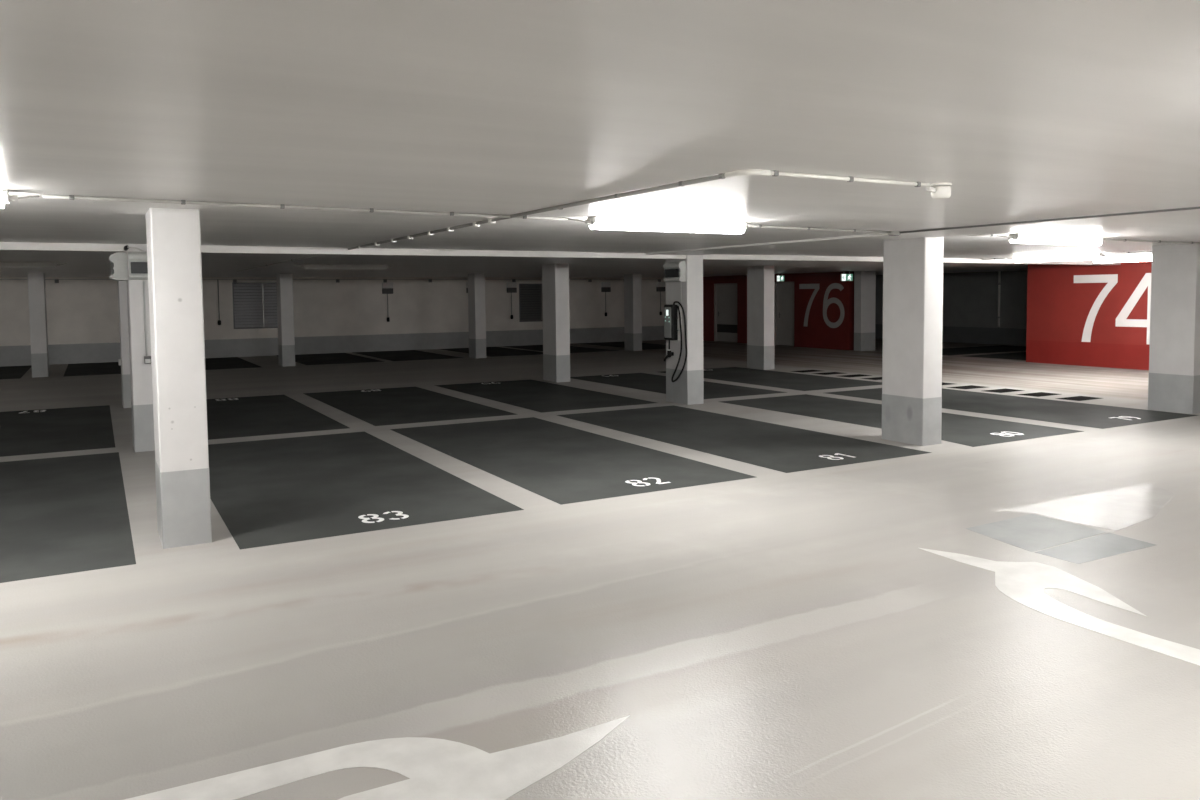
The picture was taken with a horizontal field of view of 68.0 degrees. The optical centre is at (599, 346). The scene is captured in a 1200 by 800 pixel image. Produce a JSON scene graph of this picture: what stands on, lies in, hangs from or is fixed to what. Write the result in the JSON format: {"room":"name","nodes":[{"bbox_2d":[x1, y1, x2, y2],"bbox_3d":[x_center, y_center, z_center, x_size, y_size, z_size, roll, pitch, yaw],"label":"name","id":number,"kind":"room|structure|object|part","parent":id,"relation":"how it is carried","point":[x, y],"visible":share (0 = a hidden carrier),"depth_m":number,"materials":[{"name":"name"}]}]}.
{"room":"parking garage","nodes":[
{"label":"parking garage","id":0,"kind":"room"},
{"bbox_2d":[0,277,665,345],"bbox_3d":[-11.098,-0.890,27.092,33.400,2.418,0.300,-2,4,-29],"label":"wall","id":1,"kind":"structure","parent":0,"point":[78,311],"depth_m":28.53,"materials":[{"name":"white paint"}]},
{"bbox_2d":[217,280,220,324],"bbox_3d":[-11.424,-1.313,26.660,0.100,1.360,0.098,-2,4,-29],"label":"outlet","id":2,"kind":"object","parent":1,"relation":"attached to","point":[219,320],"visible":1,"depth_m":26.66,"materials":[{"name":"plastic"}]},
{"bbox_2d":[232,282,277,328],"bbox_3d":[-10.540,-1.256,27.337,1.400,1.410,0.230,-2,4,-29],"label":"air vent","id":3,"kind":"object","parent":1,"relation":"in","point":[254,303],"visible":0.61,"depth_m":27.27,"materials":[{"name":"grey metal"}]},
{"bbox_2d":[0,279,660,282],"bbox_3d":[-11.142,-1.970,26.783,32.900,0.110,0.086,-2,4,-29],"label":"cable tray","id":4,"kind":"object","parent":1,"relation":"attached to","point":[56,280],"visible":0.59,"depth_m":28.33,"materials":[{"name":"metal"}]},
{"bbox_2d":[0,279,580,279],"bbox_3d":[-11.147,-2.017,26.789,32.900,0.015,0.065,-2,4,-29],"label":"tray","id":5,"kind":"object","parent":4,"relation":"on","point":[0,279],"depth_m":28.22,"materials":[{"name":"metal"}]},
{"bbox_2d":[0,326,664,366],"bbox_3d":[-11.144,0.055,26.940,33.100,0.550,0.004,-2,4,-29],"label":"baseboard","id":6,"kind":"structure","parent":1,"relation":"attached to","point":[221,348],"depth_m":28.56,"materials":[{"name":"grey paint"}]},
{"bbox_2d":[382,282,392,321],"bbox_3d":[-6.951,-1.449,29.170,0.340,1.290,0.134,-2,4,-29],"label":"outlet","id":7,"kind":"object","parent":1,"relation":"attached to","point":[387,287],"visible":1,"depth_m":29.09,"materials":[{"name":"grey plastic"}]},
{"bbox_2d":[507,282,516,318],"bbox_3d":[-3.106,-1.608,31.344,0.340,1.300,0.134,-2,4,-29],"label":"outlet","id":8,"kind":"object","parent":1,"relation":"attached to","point":[511,286],"visible":1,"depth_m":31.28,"materials":[{"name":"grey plastic"}]},
{"bbox_2d":[519,284,542,321],"bbox_3d":[-2.301,-1.574,31.996,1.420,1.360,0.230,-2,4,-29],"label":"air vent","id":9,"kind":"object","parent":1,"relation":"in","point":[530,295],"visible":0.69,"depth_m":31.85,"materials":[{"name":"grey metal"}]},
{"bbox_2d":[601,282,610,315],"bbox_3d":[0.226,-1.761,33.227,0.340,1.280,0.134,-2,4,-29],"label":"outlet","id":10,"kind":"object","parent":1,"relation":"attached to","point":[605,286],"visible":1,"depth_m":33.16,"materials":[{"name":"grey plastic"}]},
{"bbox_2d":[656,282,664,314],"bbox_3d":[2.357,-1.847,34.431,0.340,1.290,0.134,-2,4,-29],"label":"outlet","id":11,"kind":"object","parent":1,"relation":"attached to","point":[660,286],"visible":0.98,"depth_m":34.37,"materials":[{"name":"grey plastic"}]},
{"bbox_2d":[0,338,1199,799],"bbox_3d":[0.455,1.135,12.806,39.300,0.200,36.700,-2,4,-29],"label":"floor","id":12,"kind":"structure","parent":0,"point":[773,634],"depth_m":4.73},
{"bbox_2d":[0,365,31,378],"bbox_3d":[-15.388,0.670,21.804,2.280,0.002,4.700,-2,4,-29],"label":"bay","id":13,"kind":"object","parent":12,"relation":"on","point":[6,372],"visible":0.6,"depth_m":22.32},
{"bbox_2d":[27,273,49,377],"bbox_3d":[-13.128,-0.505,20.809,0.324,2.418,0.554,-2,4,-29],"label":"concrete column","id":14,"kind":"structure","parent":12,"relation":"on","point":[38,333],"depth_m":20.58,"materials":[{"name":"white paint"}]},
{"bbox_2d":[0,405,114,456],"bbox_3d":[-8.099,1.149,12.278,2.398,0.003,4.920,-2,4,-29],"label":"bay","id":15,"kind":"object","parent":12,"relation":"on","point":[25,432],"visible":1,"depth_m":12.11,"materials":[{"name":"grey paint"}]},
{"bbox_2d":[0,452,135,582],"bbox_3d":[-5.424,1.395,7.593,2.425,0.002,5.053,-2,4,-29],"label":"bay","id":16,"kind":"object","parent":12,"relation":"on","point":[69,514],"visible":1,"depth_m":7.30,"materials":[{"name":"black paint"}]},
{"bbox_2d":[63,362,120,376],"bbox_3d":[-12.752,0.557,23.294,2.100,0.002,4.700,-2,4,-29],"label":"bay","id":17,"kind":"object","parent":12,"relation":"on","point":[104,368],"visible":0.64,"depth_m":22.78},
{"bbox_2d":[117,281,130,407],"bbox_3d":[-7.847,-0.214,14.884,0.324,2.418,0.624,-2,4,-29],"label":"concrete column","id":18,"kind":"structure","parent":12,"relation":"on","point":[122,285],"depth_m":14.58,"materials":[{"name":"white paint"}]},
{"bbox_2d":[126,244,154,451],"bbox_3d":[-5.446,0.008,10.653,0.324,2.418,0.624,-2,4,-29],"label":"concrete column","id":19,"kind":"structure","parent":12,"relation":"on","point":[140,373],"depth_m":10.37,"materials":[{"name":"white paint"}]},
{"bbox_2d":[109,252,127,280],"bbox_3d":[-5.668,-0.936,10.460,0.185,0.320,0.450,-2,4,-29],"label":"box","id":20,"kind":"object","parent":19,"relation":"attached to","point":[118,261],"visible":1,"depth_m":10.27,"materials":[{"name":"grey plastic"}]},
{"bbox_2d":[128,251,147,279],"bbox_3d":[-5.269,-0.933,10.284,0.315,0.325,0.110,-2,4,-29],"label":"box","id":21,"kind":"object","parent":19,"relation":"attached to","point":[137,260],"visible":0.57,"depth_m":10.21,"materials":[{"name":"grey plastic"}]},
{"bbox_2d":[124,245,141,250],"bbox_3d":[-5.353,-1.121,10.204,0.188,0.067,0.128,-2,4,-29],"label":"cable entry","id":22,"kind":"object","parent":21,"relation":"attached to","point":[126,247],"visible":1,"depth_m":10.14,"materials":[{"name":"black plastic"}]},
{"bbox_2d":[143,281,150,363],"bbox_3d":[-5.272,-0.277,10.341,0.073,0.960,0.064,-2,4,-29],"label":"wall socket","id":23,"kind":"object","parent":19,"relation":"attached to","point":[147,359],"visible":0.92,"depth_m":10.35,"materials":[{"name":"grey plastic"}]},
{"bbox_2d":[144,356,150,363],"bbox_3d":[-5.270,0.157,10.369,0.073,0.090,0.056,-2,4,-29],"label":"socket","id":24,"kind":"object","parent":23,"relation":"attached to","point":[147,359],"depth_m":10.34,"materials":[{"name":"grey plastic"}]},
{"bbox_2d":[146,208,211,548],"bbox_3d":[-3.144,0.218,6.630,0.324,2.418,0.624,-2,4,-29],"label":"concrete column","id":25,"kind":"structure","parent":12,"relation":"on","point":[173,236],"depth_m":6.36,"materials":[{"name":"white paint"}]},
{"bbox_2d":[205,357,260,369],"bbox_3d":[-10.738,0.471,24.432,2.070,0.002,4.700,-2,4,-29],"label":"bay","id":26,"kind":"object","parent":12,"relation":"on","point":[228,362],"visible":0.57,"depth_m":24.27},
{"bbox_2d":[206,395,348,439],"bbox_3d":[-5.536,1.040,13.726,2.131,0.003,4.920,-2,4,-29],"label":"bay","id":27,"kind":"object","parent":12,"relation":"on","point":[271,414],"visible":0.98,"depth_m":13.22,"materials":[{"name":"grey paint"}]},
{"bbox_2d":[276,273,294,366],"bbox_3d":[-8.245,-0.701,23.340,0.324,2.418,0.554,-2,4,-29],"label":"concrete column","id":28,"kind":"structure","parent":12,"relation":"on","point":[284,281],"depth_m":23.11,"materials":[{"name":"white paint"}]},
{"bbox_2d":[276,353,384,364],"bbox_3d":[-7.967,0.352,25.999,2.100,0.002,4.700,-2,4,-29],"label":"bay","id":29,"kind":"object","parent":12,"relation":"on","point":[328,358],"visible":0.93,"depth_m":25.58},
{"bbox_2d":[208,432,523,548],"bbox_3d":[-2.839,1.284,9.054,2.211,0.003,5.053,-2,4,-29],"label":"bay","id":30,"kind":"object","parent":12,"relation":"on","point":[283,490],"visible":0.99,"depth_m":8.20,"materials":[{"name":"grey paint"}]},
{"bbox_2d":[124,715,629,799],"bbox_3d":[-1.512,1.618,3.079,3.521,0.002,0.658,-1,3,-15],"label":"arrow marking","id":31,"kind":"object","parent":12,"relation":"on","point":[437,769],"depth_m":3.36,"materials":[{"name":"white paint"}]},
{"bbox_2d":[351,350,461,360],"bbox_3d":[-5.953,0.266,27.137,2.070,0.002,4.700,-2,4,-29],"label":"bay","id":32,"kind":"object","parent":12,"relation":"on","point":[402,355],"visible":1,"depth_m":26.91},
{"bbox_2d":[303,387,517,425],"bbox_3d":[-3.378,0.948,14.946,2.150,0.003,4.920,-2,4,-29],"label":"bay","id":33,"kind":"object","parent":12,"relation":"on","point":[402,405],"visible":1,"depth_m":14.50,"materials":[{"name":"grey paint"}]},
{"bbox_2d":[468,273,485,357],"bbox_3d":[-3.547,-0.882,25.651,0.324,2.418,0.554,-2,4,-29],"label":"concrete column","id":34,"kind":"structure","parent":12,"relation":"on","point":[476,281],"depth_m":25.44,"materials":[{"name":"white paint"}]},
{"bbox_2d":[441,347,542,356],"bbox_3d":[-3.417,0.158,28.570,2.100,0.002,4.700,-2,4,-29],"label":"bay","id":35,"kind":"object","parent":12,"relation":"on","point":[490,351],"visible":0.86,"depth_m":28.30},
{"bbox_2d":[434,379,656,412],"bbox_3d":[-1.177,0.853,16.190,2.130,0.003,4.920,-2,4,-29],"label":"bay","id":36,"kind":"object","parent":12,"relation":"on","point":[539,396],"visible":1,"depth_m":15.74,"materials":[{"name":"grey paint"}]},
{"bbox_2d":[542,264,569,381],"bbox_3d":[-0.913,-0.490,18.459,0.324,2.418,0.624,-2,4,-29],"label":"concrete column","id":37,"kind":"structure","parent":12,"relation":"on","point":[555,277],"depth_m":18.23,"materials":[{"name":"white paint"}]},
{"bbox_2d":[502,345,617,352],"bbox_3d":[-1.403,0.071,29.709,2.070,0.002,4.700,-2,4,-29],"label":"bay","id":38,"kind":"object","parent":12,"relation":"on","point":[573,349],"visible":0.57,"depth_m":29.50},
{"bbox_2d":[390,417,754,504],"bbox_3d":[-0.652,1.191,10.290,2.131,0.003,5.053,-2,4,-29],"label":"bay","id":39,"kind":"object","parent":12,"relation":"on","point":[558,463],"visible":1,"depth_m":9.58,"materials":[{"name":"grey paint"}]},
{"bbox_2d":[576,341,665,349],"bbox_3d":[1.176,-0.039,31.166,2.100,0.002,4.700,-2,4,-29],"label":"bay","id":40,"kind":"object","parent":12,"relation":"on","point":[645,346],"visible":0.5,"depth_m":31.18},
{"bbox_2d":[624,274,641,350],"bbox_3d":[1.046,-1.078,28.247,0.324,2.418,0.554,-2,4,-29],"label":"concrete column","id":41,"kind":"structure","parent":12,"relation":"on","point":[632,282],"depth_m":28.06,"materials":[{"name":"white paint"}]},
{"bbox_2d":[570,373,786,398],"bbox_3d":[1.306,0.747,17.594,1.920,0.003,4.920,-2,4,-29],"label":"bay","id":42,"kind":"object","parent":12,"relation":"on","point":[641,381],"visible":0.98,"depth_m":17.37,"materials":[{"name":"grey paint"}]},
{"bbox_2d":[666,255,703,404],"bbox_3d":[1.380,-0.287,14.568,0.324,2.418,0.624,-2,4,-29],"label":"concrete column","id":43,"kind":"structure","parent":12,"relation":"on","point":[688,389],"depth_m":14.33,"materials":[{"name":"white paint"}]},
{"bbox_2d":[663,261,685,281],"bbox_3d":[1.196,-1.204,14.364,0.134,0.325,0.450,-2,4,-29],"label":"box","id":44,"kind":"object","parent":43,"relation":"attached to","point":[674,271],"visible":1,"depth_m":14.24,"materials":[{"name":"grey plastic"}]},
{"bbox_2d":[664,301,686,381],"bbox_3d":[1.218,-0.067,14.396,0.149,1.330,0.538,-2,4,-29],"label":"charger","id":45,"kind":"object","parent":43,"relation":"attached to","point":[671,311],"visible":1,"depth_m":14.38,"materials":[{"name":"black plastic"}]},
{"bbox_3d":[1.101,-0.389,14.453,0.017,0.500,0.195,-2,4,-29],"label":"panel","id":46,"kind":"part","parent":45,"relation":"part of","materials":[{"name":"grey plastic"}]},
{"bbox_2d":[677,282,681,339],"bbox_3d":[1.285,-0.570,14.344,0.041,0.950,0.080,-2,4,-29],"label":"duct","id":47,"kind":"object","parent":43,"relation":"attached to","point":[680,308],"visible":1,"depth_m":14.33,"materials":[{"name":"white plastic"}]},
{"bbox_2d":[557,405,930,472],"bbox_3d":[1.511,1.098,11.513,2.093,0.003,5.053,-2,4,-29],"label":"bay","id":48,"kind":"object","parent":12,"relation":"on","point":[786,449],"visible":1,"depth_m":10.88,"materials":[{"name":"grey paint"}]},
{"bbox_2d":[747,265,774,369],"bbox_3d":[3.780,-0.681,20.939,0.324,2.418,0.624,-2,4,-29],"label":"concrete column","id":49,"kind":"structure","parent":12,"relation":"on","point":[760,279],"depth_m":20.73,"materials":[{"name":"white paint"}]},
{"bbox_2d":[660,367,881,390],"bbox_3d":[3.490,0.654,18.828,2.300,0.003,4.920,-2,4,-29],"label":"bay","id":50,"kind":"object","parent":12,"relation":"on","point":[794,381],"visible":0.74,"depth_m":18.28,"materials":[{"name":"grey paint"}]},
{"bbox_2d":[854,271,875,350],"bbox_3d":[8.055,-1.080,27.073,0.604,2.418,0.304,-2,4,-29],"label":"concrete column","id":51,"kind":"structure","parent":12,"relation":"on","point":[864,281],"depth_m":26.93,"materials":[{"name":"white paint"}]},
{"bbox_2d":[720,394,1083,446],"bbox_3d":[3.938,0.994,12.884,2.109,0.003,5.053,-2,4,-29],"label":"bay","id":52,"kind":"object","parent":12,"relation":"on","point":[971,431],"visible":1,"depth_m":12.37,"materials":[{"name":"grey paint"}]},
{"bbox_2d":[882,237,943,445],"bbox_3d":[3.695,-0.077,10.541,0.324,2.418,0.624,-2,4,-29],"label":"concrete column","id":53,"kind":"structure","parent":12,"relation":"on","point":[912,267],"depth_m":10.35,"materials":[{"name":"white paint"}]},
{"bbox_2d":[791,370,1101,400],"bbox_3d":[6.291,0.709,17.405,0.718,0.002,6.826,-2,4,-29],"label":"pedestrian crossing","id":54,"kind":"object","parent":12,"relation":"on","point":[1038,394],"visible":0.78,"depth_m":16.03,"materials":[{"name":"white paint"}]},
{"bbox_2d":[942,345,1025,354],"bbox_3d":[11.450,0.104,26.933,5.200,0.002,2.100,-2,4,-29],"label":"bay","id":55,"kind":"object","parent":12,"relation":"on","point":[998,348],"visible":0.57,"depth_m":26.91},
{"bbox_2d":[967,352,1025,359],"bbox_3d":[12.682,0.218,24.761,5.200,0.002,2.100,-2,4,-29],"label":"bay","id":56,"kind":"object","parent":12,"relation":"on","point":[1020,355],"visible":0.29,"depth_m":24.18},
{"bbox_2d":[827,388,1197,428],"bbox_3d":[6.191,0.898,14.158,2.290,0.003,5.053,-2,4,-29],"label":"bay","id":57,"kind":"object","parent":12,"relation":"on","point":[1055,411],"visible":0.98,"depth_m":13.27,"materials":[{"name":"grey paint"}]},
{"bbox_2d":[965,514,1105,551],"bbox_3d":[3.195,1.369,6.581,0.945,0.001,0.651,-2,4,-29],"label":"floor marking","id":58,"kind":"object","parent":12,"relation":"on","point":[1031,532],"depth_m":6.57,"materials":[{"name":"grey paint"}]},
{"bbox_2d":[920,548,1199,665],"bbox_3d":[2.890,1.483,4.657,0.710,0.002,3.329,-2,3,-17],"label":"arrow","id":59,"kind":"object","parent":12,"relation":"on","point":[1024,583],"depth_m":5.18,"materials":[{"name":"white paint"}]},
{"bbox_2d":[1005,483,1173,530],"bbox_3d":[4.371,1.312,7.364,2.050,0.001,0.834,-2,4,-29],"label":"floor marking","id":60,"kind":"object","parent":12,"relation":"on","point":[1121,508],"depth_m":7.29,"materials":[{"name":"white paint"}]},
{"bbox_2d":[1035,533,1155,563],"bbox_3d":[3.428,1.391,6.151,0.910,0.001,0.358,-2,4,-29],"label":"floor marking","id":61,"kind":"object","parent":12,"relation":"on","point":[1105,545],"depth_m":6.13,"materials":[{"name":"grey paint"}]},
{"bbox_2d":[1148,244,1199,413],"bbox_3d":[8.389,-0.262,12.919,0.324,2.418,0.624,-2,4,-29],"label":"concrete column","id":62,"kind":"structure","parent":12,"relation":"on","point":[1174,350],"depth_m":12.80,"materials":[{"name":"white paint"}]},
{"bbox_2d":[0,0,1199,277],"bbox_3d":[0.428,-1.503,12.652,39.300,0.250,36.700,-2,4,-29],"label":"ceiling","id":63,"kind":"structure","parent":0,"point":[1029,109],"depth_m":3.30,"materials":[{"name":"paint"}]},
{"bbox_2d":[0,190,39,207],"bbox_3d":[-4.157,-0.825,4.790,1.930,0.100,0.189,-2,4,-29],"label":"ceiling lamp","id":64,"kind":"object","parent":63,"relation":"attached to","point":[5,197],"visible":1,"depth_m":5.15,"materials":[{"name":"grey plastic"}]},
{"bbox_2d":[0,191,3,207],"bbox_3d":[-4.142,-0.817,4.766,1.576,0.086,0.124,-2,4,-29],"label":"diffuser","id":65,"kind":"object","parent":64,"relation":"attached to","point":[1,192],"depth_m":5.10,"materials":[{"name":"white plastic"}]},
{"bbox_2d":[237,255,319,271],"bbox_3d":[-5.885,-1.504,16.166,0.028,0.028,9.970,-2,4,-29],"label":"cable conduit","id":66,"kind":"object","parent":63,"relation":"attached to","point":[312,255],"visible":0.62,"depth_m":15.53,"materials":[{"name":"grey plastic"}]},
{"bbox_2d":[43,194,567,219],"bbox_3d":[-1.804,-0.974,6.322,3.655,0.028,0.040,-3,4,-32],"label":"cable conduit","id":67,"kind":"object","parent":63,"relation":"attached to","point":[70,197],"visible":0.97,"depth_m":6.08,"materials":[{"name":"grey plastic"}]},
{"bbox_2d":[295,264,391,269],"bbox_3d":[-4.965,-1.549,17.392,1.910,0.100,0.189,-2,4,-29],"label":"ceiling lamp","id":68,"kind":"object","parent":63,"relation":"attached to","point":[306,266],"visible":0.99,"depth_m":17.29,"materials":[{"name":"grey plastic"}]},
{"bbox_2d":[348,169,770,249],"bbox_3d":[-1.248,-1.074,8.043,0.163,0.040,8.075,-3,4,-31],"label":"cable conduit","id":69,"kind":"object","parent":63,"relation":"attached to","point":[747,171],"visible":1,"depth_m":5.82,"materials":[{"name":"grey plastic"}]},
{"bbox_2d":[0,242,1120,264],"bbox_3d":[-2.765,-1.267,12.015,33.100,0.083,0.320,-2,4,-29],"label":"ceiling beam","id":70,"kind":"structure","parent":63,"relation":"attached to","point":[4,246],"depth_m":12.43,"materials":[{"name":"white paint"}]},
{"bbox_2d":[568,216,747,233],"bbox_3d":[0.592,-1.040,7.681,1.870,0.100,0.189,-2,4,-29],"label":"ceiling lamp","id":71,"kind":"object","parent":63,"relation":"attached to","point":[595,222],"visible":1,"depth_m":7.55,"materials":[{"name":"grey plastic"}]},
{"bbox_2d":[776,273,783,280],"bbox_3d":[5.825,-2.233,28.765,0.310,0.268,0.056,-2,4,-29],"label":"exit sign","id":72,"kind":"object","parent":63,"relation":"hanging from","point":[778,278],"visible":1,"depth_m":28.72,"materials":[{"name":"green plastic"}]},
{"bbox_2d":[747,224,890,233],"bbox_3d":[2.224,-1.158,8.810,2.108,0.028,0.030,-3,4,-35],"label":"cable conduit","id":73,"kind":"object","parent":63,"relation":"attached to","point":[749,225],"visible":0.96,"depth_m":8.73,"materials":[{"name":"grey plastic"}]},
{"bbox_2d":[840,271,852,280],"bbox_3d":[7.281,-2.082,26.262,0.450,0.308,0.056,-2,4,-29],"label":"exit sign","id":74,"kind":"object","parent":63,"relation":"hanging from","point":[844,277],"visible":1,"depth_m":26.23,"materials":[{"name":"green plastic"}]},
{"bbox_2d":[771,171,930,186],"bbox_3d":[1.407,-0.925,4.935,1.230,0.028,0.029,-2,4,-30],"label":"cable conduit","id":75,"kind":"object","parent":63,"relation":"attached to","point":[773,173],"visible":1,"depth_m":4.91,"materials":[{"name":"white plastic"}]},
{"bbox_2d":[888,231,899,235],"bbox_3d":[3.111,-1.193,9.414,0.120,0.046,0.070,-2,4,-29],"label":"junction box","id":76,"kind":"object","parent":63,"relation":"attached to","point":[893,233],"visible":1,"depth_m":9.38,"materials":[{"name":"grey plastic"}]},
{"bbox_2d":[646,206,1199,254],"bbox_3d":[5.862,-1.016,5.690,0.970,0.024,19.200,-2,4,-29],"label":"trim","id":77,"kind":"structure","parent":63,"relation":"attached to","point":[1194,213],"depth_m":9.33,"materials":[{"name":"paint"}]},
{"bbox_2d":[926,182,951,198],"bbox_3d":[2.002,-0.921,5.278,0.177,0.088,0.120,-2,4,-29],"label":"ceiling sensor","id":78,"kind":"object","parent":63,"relation":"attached to","point":[938,190],"visible":0.98,"depth_m":5.25,"materials":[{"name":"white plastic"}]},
{"bbox_3d":[2.027,-0.959,5.290,0.120,0.014,0.120,-2,4,-29],"label":"mounting plate","id":79,"kind":"part","parent":78,"relation":"part of","materials":[{"name":"white plastic"}]},
{"bbox_2d":[966,234,995,236],"bbox_3d":[4.261,-1.245,9.947,0.432,0.028,0.030,-2,4,-25],"label":"cable conduit","id":80,"kind":"object","parent":63,"relation":"attached to","point":[990,235],"visible":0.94,"depth_m":9.96,"materials":[{"name":"grey plastic"}]},
{"bbox_2d":[996,234,1102,244],"bbox_3d":[5.329,-1.247,10.427,1.910,0.100,0.189,-2,4,-29],"label":"ceiling lamp","id":81,"kind":"object","parent":63,"relation":"attached to","point":[1014,238],"visible":1,"depth_m":10.28,"materials":[{"name":"grey plastic"}]},
{"bbox_2d":[899,207,1199,232],"bbox_3d":[5.797,-0.960,4.782,0.018,0.018,10.680,-2,4,-29],"label":"cable conduit","id":82,"kind":"object","parent":63,"relation":"attached to","point":[1188,208],"visible":1,"depth_m":7.83,"materials":[{"name":"plastic"}]},
{"bbox_2d":[1012,253,1111,261],"bbox_3d":[8.386,-1.619,16.316,0.189,0.100,2.000,-2,4,-29],"label":"ceiling lamp","id":83,"kind":"object","parent":63,"relation":"attached to","point":[1094,255],"visible":1,"depth_m":16.19,"materials":[{"name":"grey plastic"}]},
{"bbox_2d":[1090,256,1151,262],"bbox_3d":[10.420,-1.696,17.288,0.189,0.100,1.950,-2,4,-29],"label":"ceiling lamp","id":84,"kind":"object","parent":63,"relation":"attached to","point":[1134,258],"visible":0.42,"depth_m":17.42,"materials":[{"name":"grey plastic"}]},
{"bbox_2d":[1112,251,1151,253],"bbox_3d":[9.384,-1.560,14.497,0.028,0.028,2.080,-2,4,-29],"label":"cable conduit","id":85,"kind":"object","parent":63,"relation":"attached to","point":[1141,251],"visible":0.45,"depth_m":15.11,"materials":[{"name":"grey plastic"}]},
{"bbox_2d":[1103,238,1199,243],"bbox_3d":[7.284,-1.374,11.657,2.720,0.028,0.029,-3,4,-30],"label":"cable conduit","id":86,"kind":"object","parent":63,"relation":"attached to","point":[1159,241],"visible":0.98,"depth_m":11.60,"materials":[{"name":"grey plastic"}]},
{"bbox_2d":[703,271,853,349],"bbox_3d":[5.568,-1.297,31.233,0.300,2.418,8.900,-2,4,-29],"label":"wall","id":87,"kind":"structure","parent":0,"point":[817,334],"depth_m":28.76,"materials":[{"name":"red paint"}]},
{"bbox_2d":[714,283,736,341],"bbox_3d":[4.701,-1.241,32.730,0.180,2.150,1.450,-2,4,-29],"label":"door","id":88,"kind":"structure","parent":87,"relation":"in","point":[725,294],"depth_m":32.82,"materials":[{"name":"paint"}]},
{"bbox_2d":[717,324,736,332],"bbox_3d":[4.692,-0.656,32.755,0.015,0.300,1.250,-2,4,-29],"label":"vent","id":89,"kind":"object","parent":88,"relation":"attached to","point":[721,328],"depth_m":32.77,"materials":[{"name":"black metal"}]},
{"bbox_2d":[774,282,793,345],"bbox_3d":[6.279,-1.095,29.950,0.180,2.150,1.050,-2,4,-29],"label":"door","id":90,"kind":"structure","parent":87,"relation":"in","point":[783,291],"depth_m":30.04,"materials":[{"name":"paint"}]},
{"bbox_2d":[799,283,843,327],"bbox_3d":[7.038,-1.298,28.321,0.004,1.410,2.030,-2,4,-29],"label":"number","id":91,"kind":"object","parent":87,"relation":"attached to","point":[826,302],"depth_m":28.10,"materials":[{"name":"grey paint"}]},
{"bbox_2d":[875,270,1027,328],"bbox_3d":[13.610,-1.248,29.008,0.300,2.418,20.700,-2,4,-29],"label":"wall","id":92,"kind":"structure","parent":0,"point":[970,299],"depth_m":30.01,"materials":[{"name":"paint"}]},
{"bbox_2d":[875,324,1026,345],"bbox_3d":[13.413,-0.316,29.118,0.004,0.550,20.400,-2,4,-29],"label":"baseboard","id":93,"kind":"structure","parent":92,"relation":"attached to","point":[980,335],"depth_m":30.05,"materials":[{"name":"concrete"}]},
{"bbox_2d":[998,271,1000,326],"bbox_3d":[13.175,-1.555,29.379,0.076,1.838,0.076,-2,4,-29],"label":"drain pipe","id":94,"kind":"object","parent":92,"relation":"attached to","point":[999,272],"visible":1,"depth_m":29.35,"materials":[{"name":"white plastic"}]},
{"bbox_2d":[1026,261,1151,344],"bbox_3d":[12.147,-0.963,19.618,0.300,1.868,5.800,-2,4,-29],"label":"wall","id":95,"kind":"structure","parent":0,"point":[1058,308],"depth_m":20.88,"materials":[{"name":"paint"}]},
{"bbox_2d":[1026,340,1149,369],"bbox_3d":[12.159,0.243,19.688,0.300,0.550,5.800,-2,4,-29],"label":"baseboard","id":96,"kind":"structure","parent":95,"relation":"attached to","point":[1124,356],"depth_m":20.73,"materials":[{"name":"red paint"}]},
{"bbox_2d":[1074,273,1150,343],"bbox_3d":[11.710,-0.852,20.090,0.002,1.570,2.160,-2,4,-29],"label":"number","id":97,"kind":"object","parent":95,"relation":"attached to","point":[1111,280],"depth_m":20.11,"materials":[{"name":"white paint"}]}
]}

